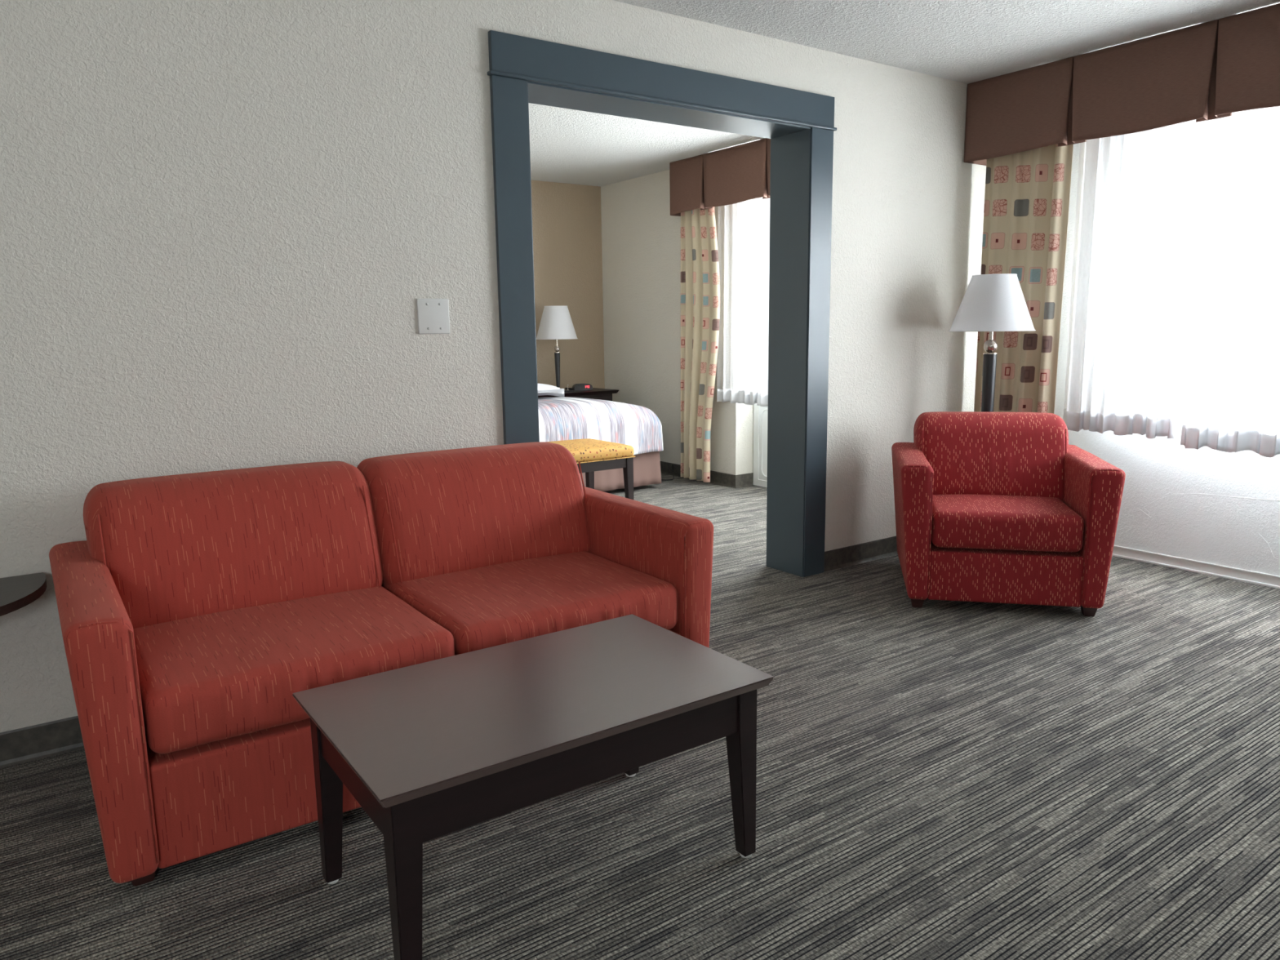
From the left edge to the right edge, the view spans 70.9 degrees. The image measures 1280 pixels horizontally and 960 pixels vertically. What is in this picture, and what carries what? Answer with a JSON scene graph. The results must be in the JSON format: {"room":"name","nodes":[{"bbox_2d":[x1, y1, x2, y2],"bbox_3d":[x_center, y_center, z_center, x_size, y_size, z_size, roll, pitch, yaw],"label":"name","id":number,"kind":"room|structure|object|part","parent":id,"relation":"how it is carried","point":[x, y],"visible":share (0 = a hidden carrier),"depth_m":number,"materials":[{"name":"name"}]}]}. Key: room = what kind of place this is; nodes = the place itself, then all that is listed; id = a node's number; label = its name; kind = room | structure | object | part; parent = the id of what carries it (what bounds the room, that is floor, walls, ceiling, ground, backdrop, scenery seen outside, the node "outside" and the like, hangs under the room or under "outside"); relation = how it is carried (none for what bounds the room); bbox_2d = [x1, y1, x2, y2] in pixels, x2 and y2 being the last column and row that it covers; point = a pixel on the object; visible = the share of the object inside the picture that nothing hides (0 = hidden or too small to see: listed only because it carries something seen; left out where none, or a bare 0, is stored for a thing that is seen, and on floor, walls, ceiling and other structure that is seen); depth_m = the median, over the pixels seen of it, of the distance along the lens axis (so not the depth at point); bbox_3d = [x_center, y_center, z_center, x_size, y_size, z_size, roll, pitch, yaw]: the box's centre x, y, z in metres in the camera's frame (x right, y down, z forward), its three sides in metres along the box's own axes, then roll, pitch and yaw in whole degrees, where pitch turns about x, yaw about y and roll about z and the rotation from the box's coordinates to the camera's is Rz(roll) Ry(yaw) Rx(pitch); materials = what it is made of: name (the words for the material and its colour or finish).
{"room":"hotel room","nodes":[
{"label":"hotel room","id":0,"kind":"room"},
{"bbox_2d":[0,0,986,732],"bbox_3d":[-0.599,-0.570,3.392,6.640,2.440,0.230,-8,12,-35],"label":"wall","id":1,"kind":"structure","parent":0,"point":[224,224],"depth_m":2.87,"materials":[{"name":"paint"}]},
{"bbox_2d":[416,298,449,333],"bbox_3d":[-0.723,-0.574,3.152,0.117,0.122,0.011,-8,12,-35],"label":"wall plate","id":2,"kind":"object","parent":1,"relation":"attached to","point":[433,314],"visible":1,"depth_m":3.15,"materials":[{"name":"plastic"}]},
{"bbox_2d":[0,536,897,768],"bbox_3d":[-0.574,0.607,3.447,6.490,0.100,0.014,-8,12,-35],"label":"baseboard","id":3,"kind":"structure","parent":1,"relation":"attached to","point":[28,744],"depth_m":2.65,"materials":[{"name":"plastic"}]},
{"bbox_2d":[487,30,836,577],"bbox_3d":[0.121,-0.568,3.912,1.750,2.242,0.294,-8,12,-35],"label":"door frame","id":4,"kind":"structure","parent":1,"relation":"in","point":[799,125],"depth_m":3.94,"materials":[{"name":"blue wood"}]},
{"bbox_3d":[-0.453,-0.394,3.370,0.141,2.096,0.020,-8,12,-35],"label":"casing","id":5,"kind":"part","parent":4,"relation":"part of","materials":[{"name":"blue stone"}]},
{"bbox_3d":[0.180,-1.591,3.634,1.730,0.134,0.022,-8,12,-35],"label":"header casing","id":6,"kind":"part","parent":4,"relation":"part of","materials":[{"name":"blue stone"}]},
{"bbox_3d":[0.184,-1.518,3.642,1.750,0.013,0.032,-8,12,-35],"label":"bead moulding","id":7,"kind":"part","parent":4,"relation":"part of","materials":[{"name":"blue stone"}]},
{"bbox_3d":[0.697,-0.598,4.478,0.141,2.096,0.020,-8,12,-35],"label":"casing","id":8,"kind":"part","parent":4,"relation":"part of","materials":[{"name":"paint"}]},
{"bbox_3d":[0.842,-0.566,4.276,0.141,2.096,0.020,-8,12,-35],"label":"casing","id":9,"kind":"part","parent":4,"relation":"part of","materials":[{"name":"paint"}]},
{"bbox_2d":[530,180,604,388],"bbox_3d":[-2.956,-1.045,6.378,6.309,2.440,0.200,-8,12,-35],"label":"wall","id":10,"kind":"structure","parent":0,"point":[566,218],"depth_m":7.83,"materials":[{"name":"beige paint"}]},
{"bbox_2d":[0,473,1279,959],"bbox_3d":[-0.341,0.755,3.150,6.900,0.100,9.000,-8,12,-35],"label":"floor","id":11,"kind":"structure","parent":0,"point":[939,780],"depth_m":2.20,"materials":[{"name":"carpet"}]},
{"bbox_2d":[0,572,46,616],"bbox_3d":[-1.876,0.601,2.236,0.740,0.552,0.420,-8,12,-35],"label":"end table","id":12,"kind":"object","parent":11,"relation":"on","point":[18,592],"visible":1,"depth_m":2.39,"materials":[{"name":"laminate"}]},
{"bbox_2d":[48,441,713,886],"bbox_3d":[-0.716,0.377,2.686,1.697,0.812,0.916,-7,12,-34],"label":"sofa","id":13,"kind":"object","parent":11,"relation":"on","point":[193,608],"visible":0.88,"depth_m":2.45,"materials":[{"name":"fabric"}]},
{"bbox_3d":[-1.362,0.523,2.258,0.126,0.594,0.916,-7,12,-34],"label":"arm","id":14,"kind":"part","parent":13,"relation":"part of","materials":[{"name":"fabric"}]},
{"bbox_2d":[83,461,382,628],"bbox_3d":[-1.167,0.186,2.641,0.769,0.410,0.344,-7,12,-34],"label":"cushion","id":15,"kind":"object","parent":13,"relation":"on","point":[177,548],"depth_m":2.52,"materials":[{"name":"fabric"}]},
{"bbox_2d":[133,586,454,754],"bbox_3d":[-0.959,0.449,2.409,0.715,0.158,0.718,-7,12,-34],"label":"seat cushion","id":16,"kind":"object","parent":13,"relation":"on","point":[213,678],"depth_m":2.18,"materials":[{"name":"fabric"}]},
{"bbox_3d":[-0.713,0.612,2.725,1.456,0.245,0.867,-7,12,-34],"label":"seat","id":17,"kind":"part","parent":13,"relation":"part of","materials":[{"name":"fabric"}]},
{"bbox_2d":[356,441,591,585],"bbox_3d":[-0.549,0.107,3.061,0.769,0.410,0.344,-7,12,-34],"label":"cushion","id":18,"kind":"object","parent":13,"relation":"on","point":[434,513],"depth_m":2.93,"materials":[{"name":"fabric"}]},
{"bbox_2d":[382,551,677,655],"bbox_3d":[-0.364,0.373,2.813,0.715,0.158,0.718,-7,12,-34],"label":"seat cushion","id":19,"kind":"object","parent":13,"relation":"on","point":[495,602],"depth_m":2.66,"materials":[{"name":"fabric"}]},
{"bbox_3d":[-0.069,0.357,3.135,0.126,0.594,0.916,-7,12,-34],"label":"arm","id":20,"kind":"part","parent":13,"relation":"part of","materials":[{"name":"fabric"}]},
{"bbox_2d":[292,613,773,959],"bbox_3d":[-0.225,0.670,2.024,0.902,0.442,0.562,-7,12,-34],"label":"coffee table","id":21,"kind":"object","parent":11,"relation":"on","point":[429,750],"visible":1,"depth_m":1.87,"materials":[{"name":"brown wood"}]},
{"bbox_3d":[-0.680,0.691,1.984,0.054,0.410,0.054,-7,12,-34],"label":"leg","id":22,"kind":"part","parent":21,"relation":"part of","materials":[{"name":"brown wood"}]},
{"bbox_3d":[-0.419,0.750,1.617,0.054,0.410,0.054,-7,12,-34],"label":"leg","id":23,"kind":"part","parent":21,"relation":"part of","materials":[{"name":"brown wood"}]},
{"bbox_3d":[-0.031,0.606,2.433,0.054,0.410,0.054,-7,12,-34],"label":"leg","id":24,"kind":"part","parent":21,"relation":"part of","materials":[{"name":"brown wood"}]},
{"bbox_3d":[0.230,0.665,2.066,0.054,0.410,0.054,-7,12,-34],"label":"leg","id":25,"kind":"part","parent":21,"relation":"part of","materials":[{"name":"brown wood"}]},
{"bbox_2d":[537,387,618,400],"bbox_3d":[-0.631,-0.414,7.693,0.797,0.693,0.480,-8,12,-35],"label":"nightstand","id":26,"kind":"object","parent":11,"relation":"on","point":[596,393],"visible":0.09,"depth_m":7.56,"materials":[{"name":"brown wood"}]},
{"bbox_2d":[536,305,577,392],"bbox_3d":[-0.687,-1.083,7.455,0.348,0.707,0.348,-8,12,-35],"label":"table lamp","id":27,"kind":"object","parent":26,"relation":"on","point":[556,323],"visible":0.94,"depth_m":7.32,"materials":[{"name":"white fabric"}]},
{"bbox_3d":[-0.690,-1.297,7.418,0.345,0.268,0.345,-8,12,-35],"label":"lamp shade","id":28,"kind":"part","parent":27,"relation":"part of","materials":[{"name":"fabric"}]},
{"bbox_2d":[572,383,592,391],"bbox_3d":[-0.488,-0.789,7.631,0.162,0.056,0.083,-4,10,-21],"label":"alarm clock","id":29,"kind":"object","parent":26,"relation":"on","point":[577,387],"visible":0.98,"depth_m":7.59,"materials":[{"name":"black plastic"}]},
{"bbox_3d":[-0.513,-0.558,7.499,0.660,0.240,0.016,-8,12,-35],"label":"drawer","id":30,"kind":"part","parent":26,"relation":"part of","materials":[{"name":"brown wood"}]},
{"bbox_2d":[547,438,635,499],"bbox_3d":[-0.633,0.030,5.680,1.124,0.490,0.544,-8,12,-35],"label":"bench","id":31,"kind":"object","parent":11,"relation":"on","point":[593,455],"visible":0.37,"depth_m":5.69,"materials":[{"name":"yellow fabric"}]},
{"bbox_3d":[-0.345,-0.010,6.174,0.050,0.398,0.050,-8,12,-35],"label":"leg","id":32,"kind":"part","parent":31,"relation":"part of","materials":[{"name":"brown wood"}]},
{"bbox_3d":[-0.639,-0.166,5.647,1.120,0.093,0.540,-8,12,-35],"label":"seat","id":33,"kind":"part","parent":31,"relation":"part of","materials":[{"name":"yellow fabric"}]},
{"bbox_3d":[-0.074,0.050,5.799,0.050,0.398,0.050,-8,12,-35],"label":"leg","id":34,"kind":"part","parent":31,"relation":"part of","materials":[{"name":"brown wood"}]},
{"bbox_2d":[537,396,663,491],"bbox_3d":[-0.895,-0.247,6.615,2.114,0.662,0.965,-8,12,-35],"label":"bed","id":35,"kind":"object","parent":11,"relation":"on","point":[566,418],"visible":0.35,"depth_m":6.58,"materials":[{"name":"fabric"}]},
{"bbox_2d":[537,383,564,397],"bbox_3d":[-0.933,-0.673,6.796,0.660,0.111,0.360,-8,12,-35],"label":"pillow","id":36,"kind":"object","parent":35,"relation":"on","point":[543,389],"visible":0.36,"depth_m":6.78,"materials":[{"name":"white fabric"}]},
{"bbox_2d":[661,464,674,480],"bbox_3d":[0.223,-0.055,7.296,0.305,0.087,0.183,-10,13,-43],"label":"electrical cord","id":37,"kind":"object","parent":11,"relation":"on","point":[672,464],"visible":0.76,"depth_m":7.24,"materials":[{"name":"black plastic"}]},
{"bbox_2d":[948,273,1035,412],"bbox_3d":[1.760,-0.299,4.563,0.405,1.449,0.405,-8,12,-35],"label":"floor lamp","id":38,"kind":"object","parent":11,"relation":"on","point":[991,303],"visible":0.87,"depth_m":4.35,"materials":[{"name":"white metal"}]},
{"bbox_3d":[1.752,-0.877,4.465,0.402,0.272,0.402,-8,12,-35],"label":"lamp shade","id":39,"kind":"part","parent":38,"relation":"part of","materials":[{"name":"fabric"}]},
{"bbox_2d":[891,411,1125,616],"bbox_3d":[1.610,0.114,4.099,0.869,0.795,0.799,1,10,12],"label":"armchair","id":40,"kind":"object","parent":11,"relation":"on","point":[990,507],"visible":1,"depth_m":3.81,"materials":[{"name":"fabric"}]},
{"bbox_3d":[1.252,0.162,4.188,0.133,0.590,0.799,1,10,12],"label":"arm","id":41,"kind":"part","parent":40,"relation":"part of","materials":[{"name":"fabric"}]},
{"bbox_2d":[913,411,1068,501],"bbox_3d":[1.648,-0.105,4.246,0.679,0.413,0.343,1,10,12],"label":"cushion","id":42,"kind":"object","parent":40,"relation":"on","point":[968,453],"depth_m":4.13,"materials":[{"name":"fabric"}]},
{"bbox_3d":[1.613,0.355,4.140,0.614,0.215,0.750,1,10,12],"label":"seat","id":43,"kind":"part","parent":40,"relation":"part of","materials":[{"name":"fabric"}]},
{"bbox_2d":[931,494,1084,552],"bbox_3d":[1.590,0.168,4.014,0.596,0.168,0.600,1,10,12],"label":"seat cushion","id":44,"kind":"object","parent":40,"relation":"on","point":[961,523],"depth_m":3.76,"materials":[{"name":"fabric"}]},
{"bbox_3d":[1.971,0.180,4.030,0.133,0.589,0.799,1,10,12],"label":"arm","id":45,"kind":"part","parent":40,"relation":"part of","materials":[{"name":"fabric"}]},
{"bbox_2d":[600,169,755,475],"bbox_3d":[0.269,-1.288,7.549,0.331,2.440,1.995,-8,12,-35],"label":"wall","id":46,"kind":"structure","parent":0,"point":[641,239],"depth_m":7.35,"materials":[{"name":"paint"}]},
{"bbox_2d":[660,461,754,488],"bbox_3d":[0.280,-0.112,7.612,0.195,0.100,1.809,-8,12,-35],"label":"baseboard","id":47,"kind":"structure","parent":46,"relation":"attached to","point":[739,481],"depth_m":6.96,"materials":[{"name":"plastic"}]},
{"bbox_2d":[528,0,1279,186],"bbox_3d":[-0.375,-1.749,2.725,6.900,0.100,9.000,-8,12,-35],"label":"ceiling","id":48,"kind":"structure","parent":0,"point":[966,42],"depth_m":3.90,"materials":[{"name":"white paint"}]},
{"bbox_2d":[669,137,770,216],"bbox_3d":[0.978,-2.060,5.917,0.201,0.382,2.358,-8,12,-35],"label":"valance","id":49,"kind":"object","parent":48,"relation":"hanging from","point":[740,173],"visible":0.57,"depth_m":6.32,"materials":[{"name":"fabric"}]},
{"bbox_2d":[680,206,719,482],"bbox_3d":[0.446,-1.164,6.833,0.055,2.370,0.459,-8,12,-35],"label":"curtain","id":50,"kind":"object","parent":49,"relation":"hanging from","point":[700,264],"visible":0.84,"depth_m":6.86,"materials":[{"name":"fabric"}]},
{"bbox_2d":[716,388,768,406],"bbox_3d":[1.148,-1.333,5.908,0.070,1.765,1.933,-8,12,-35],"label":"sheer curtain","id":51,"kind":"object","parent":48,"relation":"hanging from","point":[740,396],"visible":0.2,"depth_m":6.58,"materials":[{"name":"white fabric"}]},
{"bbox_2d":[964,3,1279,165],"bbox_3d":[2.875,-1.654,3.403,0.424,0.392,3.499,-8,12,-35],"label":"valance","id":52,"kind":"object","parent":48,"relation":"hanging from","point":[1220,68],"visible":0.99,"depth_m":4.00,"materials":[{"name":"fabric"}]},
{"bbox_2d":[973,143,1073,413],"bbox_3d":[1.960,-0.819,4.680,0.073,2.370,0.482,-8,12,-35],"label":"curtain","id":53,"kind":"object","parent":52,"relation":"hanging from","point":[1027,194],"visible":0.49,"depth_m":4.59,"materials":[{"name":"fabric"}]},
{"bbox_2d":[1062,119,1203,439],"bbox_3d":[2.348,-1.087,4.319,0.067,1.752,0.578,-8,12,-35],"label":"sheer curtain","id":54,"kind":"object","parent":48,"relation":"hanging from","point":[1137,192],"visible":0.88,"depth_m":4.32,"materials":[{"name":"white fabric"}]},
{"bbox_2d":[1180,106,1279,457],"bbox_3d":[3.162,-0.872,3.074,0.069,1.780,2.355,-8,12,-35],"label":"sheer curtain","id":55,"kind":"object","parent":48,"relation":"hanging from","point":[1233,374],"visible":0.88,"depth_m":3.90,"materials":[{"name":"white fabric"}]},
{"bbox_2d":[754,120,1279,576],"bbox_3d":[2.879,-0.735,4.083,0.150,2.440,6.750,-8,12,-35],"label":"wall","id":56,"kind":"structure","parent":0,"point":[1224,531],"depth_m":4.44,"materials":[{"name":"paint"}]},
{"bbox_2d":[753,403,768,488],"bbox_3d":[1.368,-0.173,6.199,0.020,0.656,1.720,-8,12,-35],"label":"trim","id":57,"kind":"structure","parent":56,"relation":"attached to","point":[760,413],"depth_m":6.83,"materials":[{"name":"white paint"}]},
{"bbox_3d":[1.365,-0.183,6.194,0.012,0.582,1.608,-8,12,-35],"label":"moulding","id":58,"kind":"part","parent":57,"relation":"part of","materials":[{"name":"white paint"}]},
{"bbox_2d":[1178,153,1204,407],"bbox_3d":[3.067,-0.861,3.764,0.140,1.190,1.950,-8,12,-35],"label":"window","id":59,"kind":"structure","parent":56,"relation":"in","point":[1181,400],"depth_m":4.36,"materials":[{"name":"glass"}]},
{"bbox_3d":[3.051,-0.280,3.845,0.080,0.018,1.950,-8,12,-35],"label":"sill","id":60,"kind":"part","parent":59,"relation":"part of","materials":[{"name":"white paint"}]},
{"bbox_2d":[1111,545,1279,588],"bbox_3d":[3.425,0.580,3.410,0.012,0.058,4.694,-8,12,-35],"label":"baseboard","id":61,"kind":"structure","parent":56,"relation":"attached to","point":[1206,568],"depth_m":4.38,"materials":[{"name":"white paint"}]},
{"bbox_2d":[1130,493,1279,559],"bbox_3d":[2.740,0.207,4.327,0.002,0.307,0.761,-8,12,-35],"label":"electrical cord","id":62,"kind":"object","parent":56,"relation":"attached to","point":[1189,493],"depth_m":4.27,"materials":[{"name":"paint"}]}
]}

